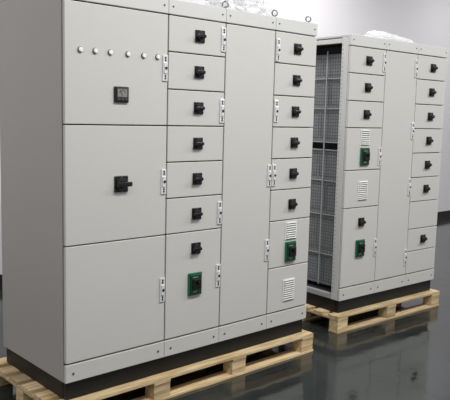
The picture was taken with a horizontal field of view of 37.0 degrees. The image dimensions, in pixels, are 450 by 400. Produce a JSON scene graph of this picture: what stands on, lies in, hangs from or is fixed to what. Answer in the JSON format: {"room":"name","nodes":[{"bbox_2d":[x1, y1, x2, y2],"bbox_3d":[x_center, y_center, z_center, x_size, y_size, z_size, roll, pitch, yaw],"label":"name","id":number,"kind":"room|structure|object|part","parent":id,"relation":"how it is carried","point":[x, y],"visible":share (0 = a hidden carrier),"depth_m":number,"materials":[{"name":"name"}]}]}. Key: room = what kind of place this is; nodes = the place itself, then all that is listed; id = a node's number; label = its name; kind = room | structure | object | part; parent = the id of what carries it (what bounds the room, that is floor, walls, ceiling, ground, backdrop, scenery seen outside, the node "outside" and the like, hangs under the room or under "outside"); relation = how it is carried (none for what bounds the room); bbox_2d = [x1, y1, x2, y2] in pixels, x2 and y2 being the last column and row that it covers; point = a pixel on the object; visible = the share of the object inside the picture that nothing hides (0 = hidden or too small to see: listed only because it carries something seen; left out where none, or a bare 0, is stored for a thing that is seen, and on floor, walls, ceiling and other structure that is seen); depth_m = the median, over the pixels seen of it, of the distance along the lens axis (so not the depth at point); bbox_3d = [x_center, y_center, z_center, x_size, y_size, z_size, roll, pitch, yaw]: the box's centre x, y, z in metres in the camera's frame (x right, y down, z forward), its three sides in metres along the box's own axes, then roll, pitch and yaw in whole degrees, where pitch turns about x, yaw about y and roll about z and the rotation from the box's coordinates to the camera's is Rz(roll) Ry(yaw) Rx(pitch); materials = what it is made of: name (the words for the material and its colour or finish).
{"room":"electrical equipment warehouse","nodes":[
{"label":"electrical equipment warehouse","id":0,"kind":"room"},
{"bbox_2d":[0,217,449,399],"bbox_3d":[3.150,1.129,5.036,18.000,0.100,9.000,-5,9,-42],"label":"floor","id":1,"kind":"structure","parent":0,"point":[406,357],"depth_m":4.45,"materials":[{"name":"grey concrete"}]},
{"bbox_2d":[0,329,312,399],"bbox_3d":[-0.399,1.009,4.346,1.970,0.134,0.860,-5,9,-42],"label":"wooden pallet","id":2,"kind":"object","parent":1,"relation":"on","point":[157,387],"visible":0.41,"depth_m":3.97,"materials":[{"name":"brown wood"}]},
{"bbox_2d":[0,0,317,399],"bbox_3d":[-0.336,-0.124,4.190,1.861,2.154,0.802,-5,9,-42],"label":"tall cabinet","id":3,"kind":"object","parent":2,"relation":"on","point":[156,162],"visible":1,"depth_m":3.71,"materials":[{"name":"grey metal"}]},
{"bbox_3d":[-1.046,-0.081,3.596,0.008,1.978,0.716,-5,9,-42],"label":"panel","id":4,"kind":"part","parent":3,"relation":"part of","materials":[{"name":"grey paint"}]},
{"bbox_3d":[-0.580,0.518,3.600,0.621,0.606,0.022,-5,9,-42],"label":"door","id":5,"kind":"part","parent":3,"relation":"part of","materials":[{"name":"grey metal"}]},
{"bbox_3d":[-0.565,-0.087,3.526,0.621,0.602,0.022,-5,9,-42],"label":"door","id":6,"kind":"part","parent":3,"relation":"part of","materials":[{"name":"grey metal"}]},
{"bbox_3d":[-0.550,-0.685,3.452,0.621,0.591,0.022,-5,9,-42],"label":"door","id":7,"kind":"part","parent":3,"relation":"part of","materials":[{"name":"grey metal"}]},
{"bbox_3d":[-0.532,-0.082,3.516,0.092,0.086,0.038,-5,9,-42],"label":"handle","id":8,"kind":"part","parent":3,"relation":"part of","materials":[{"name":"black plastic"}]},
{"bbox_3d":[-0.191,0.484,3.950,0.411,0.606,0.022,-5,9,-42],"label":"door","id":9,"kind":"part","parent":3,"relation":"part of","materials":[{"name":"grey metal"}]},
{"bbox_3d":[-0.181,0.080,3.900,0.411,0.197,0.022,-5,9,-42],"label":"drawer","id":10,"kind":"part","parent":3,"relation":"part of","materials":[{"name":"grey metal"}]},
{"bbox_3d":[-0.176,-0.121,3.876,0.411,0.197,0.022,-5,9,-42],"label":"drawer","id":11,"kind":"part","parent":3,"relation":"part of","materials":[{"name":"white metal"}]},
{"bbox_3d":[-0.171,-0.322,3.851,0.411,0.196,0.022,-5,9,-42],"label":"drawer","id":12,"kind":"part","parent":3,"relation":"part of","materials":[{"name":"white metal"}]},
{"bbox_3d":[-0.166,-0.522,3.826,0.411,0.194,0.022,-5,9,-42],"label":"drawer","id":13,"kind":"part","parent":3,"relation":"part of","materials":[{"name":"grey metal"}]},
{"bbox_3d":[-0.162,-0.721,3.802,0.411,0.196,0.022,-5,9,-42],"label":"drawer","id":14,"kind":"part","parent":3,"relation":"part of","materials":[{"name":"grey metal"}]},
{"bbox_3d":[-0.161,0.283,3.909,0.072,0.068,0.036,-5,9,-42],"label":"rotary handle","id":15,"kind":"part","parent":3,"relation":"part of","materials":[{"name":"black plastic"}]},
{"bbox_3d":[-0.157,-0.918,3.778,0.411,0.189,0.022,-5,9,-42],"label":"drawer","id":16,"kind":"part","parent":3,"relation":"part of","materials":[{"name":"grey metal"}]},
{"bbox_3d":[-0.156,0.081,3.884,0.072,0.068,0.036,-5,9,-42],"label":"rotary handle","id":17,"kind":"part","parent":3,"relation":"part of","materials":[{"name":"black plastic"}]},
{"bbox_3d":[-0.151,-0.121,3.859,0.072,0.068,0.036,-5,9,-42],"label":"rotary handle","id":18,"kind":"part","parent":3,"relation":"part of","materials":[{"name":"black plastic"}]},
{"bbox_3d":[-0.146,-0.322,3.834,0.072,0.068,0.036,-5,9,-42],"label":"rotary handle","id":19,"kind":"part","parent":3,"relation":"part of","materials":[{"name":"black plastic"}]},
{"bbox_3d":[-0.141,-0.521,3.810,0.072,0.068,0.036,-5,9,-42],"label":"rotary handle","id":20,"kind":"part","parent":3,"relation":"part of","materials":[{"name":"black plastic"}]},
{"bbox_3d":[-0.137,-0.721,3.785,0.072,0.068,0.036,-5,9,-42],"label":"rotary handle","id":21,"kind":"part","parent":3,"relation":"part of","materials":[{"name":"black plastic"}]},
{"bbox_3d":[-0.132,-0.918,3.761,0.072,0.068,0.036,-5,9,-42],"label":"rotary handle","id":22,"kind":"part","parent":3,"relation":"part of","materials":[{"name":"black plastic"}]},
{"bbox_2d":[204,0,275,15],"bbox_3d":[0.103,-1.282,4.282,0.365,0.249,0.577,7,9,39],"label":"plastic film","id":23,"kind":"object","parent":3,"relation":"on","point":[263,7],"visible":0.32,"depth_m":4.13,"materials":[{"name":"plastic"}]},
{"bbox_3d":[0.133,-0.140,4.156,0.408,1.811,0.022,-5,9,-42],"label":"door","id":24,"kind":"part","parent":3,"relation":"part of","materials":[{"name":"white metal"}]},
{"bbox_3d":[0.416,0.587,4.519,0.388,0.294,0.022,-5,9,-42],"label":"door","id":25,"kind":"part","parent":3,"relation":"part of","materials":[{"name":"grey metal"}]},
{"bbox_2d":[282,278,294,301],"bbox_3d":[0.429,0.603,4.511,0.115,0.150,0.011,-5,9,-42],"label":"vent grille","id":26,"kind":"object","parent":3,"relation":"attached to","point":[288,284],"depth_m":4.51,"materials":[{"name":"plastic"}]},
{"bbox_3d":[0.424,0.283,4.482,0.388,0.306,0.022,-5,9,-42],"label":"door","id":27,"kind":"part","parent":3,"relation":"part of","materials":[{"name":"grey metal"}]},
{"bbox_3d":[0.430,0.027,4.451,0.388,0.197,0.022,-5,9,-42],"label":"drawer","id":28,"kind":"part","parent":3,"relation":"part of","materials":[{"name":"grey metal"}]},
{"bbox_3d":[0.435,-0.174,4.426,0.388,0.197,0.022,-5,9,-42],"label":"drawer","id":29,"kind":"part","parent":3,"relation":"part of","materials":[{"name":"white metal"}]},
{"bbox_2d":[285,221,296,239],"bbox_3d":[0.441,0.203,4.463,0.110,0.120,0.011,-5,9,-42],"label":"vent grille","id":30,"kind":"object","parent":3,"relation":"attached to","point":[290,226],"depth_m":4.46,"materials":[{"name":"plastic"}]},
{"bbox_3d":[0.440,-0.375,4.401,0.388,0.196,0.022,-5,9,-42],"label":"drawer","id":31,"kind":"part","parent":3,"relation":"part of","materials":[{"name":"white metal"}]},
{"bbox_3d":[0.452,0.028,4.431,0.072,0.068,0.036,-5,9,-42],"label":"rotary handle","id":32,"kind":"part","parent":3,"relation":"part of","materials":[{"name":"black plastic"}]},
{"bbox_3d":[0.445,-0.575,4.377,0.388,0.194,0.022,-5,9,-42],"label":"drawer","id":33,"kind":"part","parent":3,"relation":"part of","materials":[{"name":"white metal"}]},
{"bbox_3d":[0.457,-0.173,4.407,0.072,0.068,0.036,-5,9,-42],"label":"rotary handle","id":34,"kind":"part","parent":3,"relation":"part of","materials":[{"name":"black plastic"}]},
{"bbox_3d":[0.450,-0.774,4.352,0.388,0.196,0.022,-5,9,-42],"label":"drawer","id":35,"kind":"part","parent":3,"relation":"part of","materials":[{"name":"grey metal"}]},
{"bbox_3d":[0.462,-0.374,4.382,0.072,0.068,0.036,-5,9,-42],"label":"rotary handle","id":36,"kind":"part","parent":3,"relation":"part of","materials":[{"name":"black plastic"}]},
{"bbox_3d":[0.455,-0.971,4.328,0.388,0.189,0.022,-5,9,-42],"label":"drawer","id":37,"kind":"part","parent":3,"relation":"part of","materials":[{"name":"grey metal"}]},
{"bbox_3d":[0.467,-0.574,4.357,0.072,0.068,0.036,-5,9,-42],"label":"rotary handle","id":38,"kind":"part","parent":3,"relation":"part of","materials":[{"name":"black plastic"}]},
{"bbox_3d":[0.472,-0.773,4.333,0.072,0.068,0.036,-5,9,-42],"label":"rotary handle","id":39,"kind":"part","parent":3,"relation":"part of","materials":[{"name":"black plastic"}]},
{"bbox_3d":[0.476,-0.970,4.309,0.072,0.068,0.036,-5,9,-42],"label":"rotary handle","id":40,"kind":"part","parent":3,"relation":"part of","materials":[{"name":"black plastic"}]},
{"bbox_2d":[302,289,439,333],"bbox_3d":[1.101,0.863,5.835,1.360,0.134,0.860,-4,9,-40],"label":"wooden pallet","id":41,"kind":"object","parent":1,"relation":"on","point":[338,322],"visible":0.35,"depth_m":5.43,"materials":[{"name":"brown wood"}]},
{"bbox_2d":[306,34,447,312],"bbox_3d":[1.158,-0.243,5.679,1.266,2.100,0.802,-4,9,-40],"label":"tall cabinet","id":42,"kind":"object","parent":41,"relation":"on","point":[377,127],"visible":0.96,"depth_m":5.32,"materials":[{"name":"grey metal"}]},
{"bbox_3d":[0.646,0.712,5.428,0.036,0.040,0.600,-4,9,-40],"label":"frame rail","id":43,"kind":"part","parent":42,"relation":"part of","materials":[{"name":"grey metal"}]},
{"bbox_3d":[0.723,0.540,5.468,0.005,0.247,0.580,-4,9,-40],"label":"partition plate","id":44,"kind":"part","parent":42,"relation":"part of","materials":[{"name":"metal"}]},
{"bbox_3d":[0.730,0.258,5.433,0.005,0.307,0.580,-4,9,-40],"label":"partition plate","id":45,"kind":"part","parent":42,"relation":"part of","materials":[{"name":"metal"}]},
{"bbox_3d":[0.737,-0.033,5.397,0.005,0.262,0.580,-4,9,-40],"label":"partition plate","id":46,"kind":"part","parent":42,"relation":"part of","materials":[{"name":"metal"}]},
{"bbox_3d":[0.743,-0.286,5.366,0.005,0.232,0.580,-4,9,-40],"label":"partition plate","id":47,"kind":"part","parent":42,"relation":"part of","materials":[{"name":"metal"}]},
{"bbox_3d":[0.751,-0.593,5.329,0.005,0.252,0.580,-4,9,-40],"label":"partition plate","id":48,"kind":"part","parent":42,"relation":"part of","materials":[{"name":"metal"}]},
{"bbox_3d":[0.756,-0.836,5.299,0.005,0.222,0.580,-4,9,-40],"label":"partition plate","id":49,"kind":"part","parent":42,"relation":"part of","materials":[{"name":"metal"}]},
{"bbox_3d":[0.762,-1.045,5.273,0.005,0.182,0.580,-4,9,-40],"label":"partition plate","id":50,"kind":"part","parent":42,"relation":"part of","materials":[{"name":"metal"}]},
{"bbox_3d":[0.693,-1.210,5.192,0.036,0.035,0.600,-4,9,-40],"label":"frame rail","id":51,"kind":"part","parent":42,"relation":"part of","materials":[{"name":"grey metal"}]},
{"bbox_3d":[1.160,-1.279,5.580,1.265,0.020,0.730,-4,9,-40],"label":"roof panel","id":52,"kind":"part","parent":42,"relation":"part of","materials":[{"name":"grey paint"}]},
{"bbox_3d":[0.876,-0.215,5.067,0.051,1.980,0.071,-4,9,-40],"label":"corner frame","id":53,"kind":"part","parent":42,"relation":"part of","materials":[{"name":"grey paint"}]},
{"bbox_3d":[1.037,0.358,5.221,0.415,0.606,0.022,-4,9,-40],"label":"door","id":54,"kind":"part","parent":42,"relation":"part of","materials":[{"name":"grey metal"}]},
{"bbox_3d":[1.048,-0.088,5.166,0.415,0.282,0.022,-4,9,-40],"label":"door","id":55,"kind":"part","parent":42,"relation":"part of","materials":[{"name":"grey metal"}]},
{"bbox_3d":[1.060,0.172,5.175,0.072,0.068,0.036,-4,9,-40],"label":"rotary handle","id":56,"kind":"part","parent":42,"relation":"part of","materials":[{"name":"black plastic"}]},
{"bbox_2d":[357,181,367,200],"bbox_3d":[1.059,-0.071,5.156,0.115,0.150,0.011,-4,9,-40],"label":"vent grille","id":57,"kind":"object","parent":42,"relation":"attached to","point":[362,186],"depth_m":5.15,"materials":[{"name":"plastic"}]},
{"bbox_3d":[1.055,-0.390,5.129,0.415,0.314,0.022,-4,9,-40],"label":"door","id":58,"kind":"part","parent":42,"relation":"part of","materials":[{"name":"white metal"}]},
{"bbox_3d":[1.062,-0.648,5.097,0.415,0.194,0.022,-4,9,-40],"label":"drawer","id":59,"kind":"part","parent":42,"relation":"part of","materials":[{"name":"white metal"}]},
{"bbox_2d":[360,130,369,145],"bbox_3d":[1.069,-0.473,5.107,0.110,0.120,0.011,-4,9,-40],"label":"vent grille","id":60,"kind":"object","parent":42,"relation":"attached to","point":[364,134],"depth_m":5.10,"materials":[{"name":"plastic"}]},
{"bbox_3d":[1.067,-0.847,5.073,0.415,0.196,0.022,-4,9,-40],"label":"drawer","id":61,"kind":"part","parent":42,"relation":"part of","materials":[{"name":"grey metal"}]},
{"bbox_3d":[1.071,-1.044,5.048,0.415,0.189,0.022,-4,9,-40],"label":"drawer","id":62,"kind":"part","parent":42,"relation":"part of","materials":[{"name":"grey metal"}]},
{"bbox_3d":[1.081,-0.647,5.076,0.072,0.068,0.036,-4,9,-40],"label":"rotary handle","id":63,"kind":"part","parent":42,"relation":"part of","materials":[{"name":"black plastic"}]},
{"bbox_3d":[1.086,-0.846,5.051,0.072,0.068,0.036,-4,9,-40],"label":"rotary handle","id":64,"kind":"part","parent":42,"relation":"part of","materials":[{"name":"black plastic"}]},
{"bbox_3d":[1.091,-1.043,5.027,0.072,0.068,0.036,-4,9,-40],"label":"rotary handle","id":65,"kind":"part","parent":42,"relation":"part of","materials":[{"name":"black plastic"}]},
{"bbox_2d":[364,31,413,42],"bbox_3d":[1.285,-1.332,5.525,0.659,0.103,0.406,-4,9,-36],"label":"plastic film","id":66,"kind":"object","parent":42,"relation":"on","point":[378,34],"visible":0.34,"depth_m":5.39,"materials":[{"name":"plastic"}]},
{"bbox_3d":[1.374,-0.264,5.414,0.408,1.811,0.022,-4,9,-40],"label":"door","id":67,"kind":"part","parent":42,"relation":"part of","materials":[{"name":"white metal"}]},
{"bbox_3d":[1.678,0.518,5.781,0.418,0.184,0.022,-4,9,-40],"label":"door","id":68,"kind":"part","parent":42,"relation":"part of","materials":[{"name":"grey metal"}]},
{"bbox_3d":[1.683,0.329,5.758,0.418,0.184,0.022,-4,9,-40],"label":"drawer","id":69,"kind":"part","parent":42,"relation":"part of","materials":[{"name":"grey metal"}]},
{"bbox_3d":[1.688,0.120,5.732,0.418,0.226,0.022,-4,9,-40],"label":"drawer","id":70,"kind":"part","parent":42,"relation":"part of","materials":[{"name":"grey metal"}]},
{"bbox_3d":[1.702,0.332,5.737,0.072,0.068,0.036,-4,9,-40],"label":"rotary handle","id":71,"kind":"part","parent":42,"relation":"part of","materials":[{"name":"black plastic"}]},
{"bbox_3d":[1.693,-0.096,5.706,0.418,0.197,0.022,-4,9,-40],"label":"drawer","id":72,"kind":"part","parent":42,"relation":"part of","materials":[{"name":"grey metal"}]},
{"bbox_3d":[1.698,-0.297,5.681,0.418,0.197,0.022,-4,9,-40],"label":"drawer","id":73,"kind":"part","parent":42,"relation":"part of","materials":[{"name":"white metal"}]},
{"bbox_3d":[1.712,-0.095,5.684,0.072,0.068,0.036,-4,9,-40],"label":"rotary handle","id":74,"kind":"part","parent":42,"relation":"part of","materials":[{"name":"black plastic"}]},
{"bbox_3d":[1.703,-0.498,5.657,0.418,0.196,0.022,-4,9,-40],"label":"drawer","id":75,"kind":"part","parent":42,"relation":"part of","materials":[{"name":"white metal"}]},
{"bbox_3d":[1.718,-0.296,5.660,0.072,0.068,0.036,-4,9,-40],"label":"rotary handle","id":76,"kind":"part","parent":42,"relation":"part of","materials":[{"name":"black plastic"}]},
{"bbox_3d":[1.708,-0.698,5.632,0.418,0.194,0.022,-4,9,-40],"label":"drawer","id":77,"kind":"part","parent":42,"relation":"part of","materials":[{"name":"white metal"}]},
{"bbox_3d":[1.722,-0.497,5.635,0.072,0.068,0.036,-4,9,-40],"label":"rotary handle","id":78,"kind":"part","parent":42,"relation":"part of","materials":[{"name":"black plastic"}]},
{"bbox_3d":[1.713,-0.897,5.608,0.418,0.196,0.022,-4,9,-40],"label":"drawer","id":79,"kind":"part","parent":42,"relation":"part of","materials":[{"name":"grey metal"}]},
{"bbox_3d":[1.727,-0.697,5.610,0.072,0.068,0.036,-4,9,-40],"label":"rotary handle","id":80,"kind":"part","parent":42,"relation":"part of","materials":[{"name":"black plastic"}]},
{"bbox_3d":[1.718,-1.094,5.583,0.418,0.189,0.022,-4,9,-40],"label":"drawer","id":81,"kind":"part","parent":42,"relation":"part of","materials":[{"name":"grey metal"}]},
{"bbox_3d":[1.732,-0.896,5.586,0.072,0.068,0.036,-4,9,-40],"label":"rotary handle","id":82,"kind":"part","parent":42,"relation":"part of","materials":[{"name":"black plastic"}]},
{"bbox_3d":[1.737,-1.093,5.562,0.072,0.068,0.036,-4,9,-40],"label":"rotary handle","id":83,"kind":"part","parent":42,"relation":"part of","materials":[{"name":"black plastic"}]},
{"bbox_2d":[0,0,449,273],"bbox_3d":[0.202,-1.481,8.060,18.000,4.200,0.150,-5,9,-42],"label":"wall","id":84,"kind":"structure","parent":0,"point":[424,22],"depth_m":9.79,"materials":[{"name":"white paint"}]},
{"bbox_2d":[0,210,449,287],"bbox_3d":[0.172,0.555,8.213,17.900,0.120,0.020,-5,9,-42],"label":"baseboard","id":85,"kind":"structure","parent":84,"relation":"attached to","point":[443,214],"depth_m":11.34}
]}

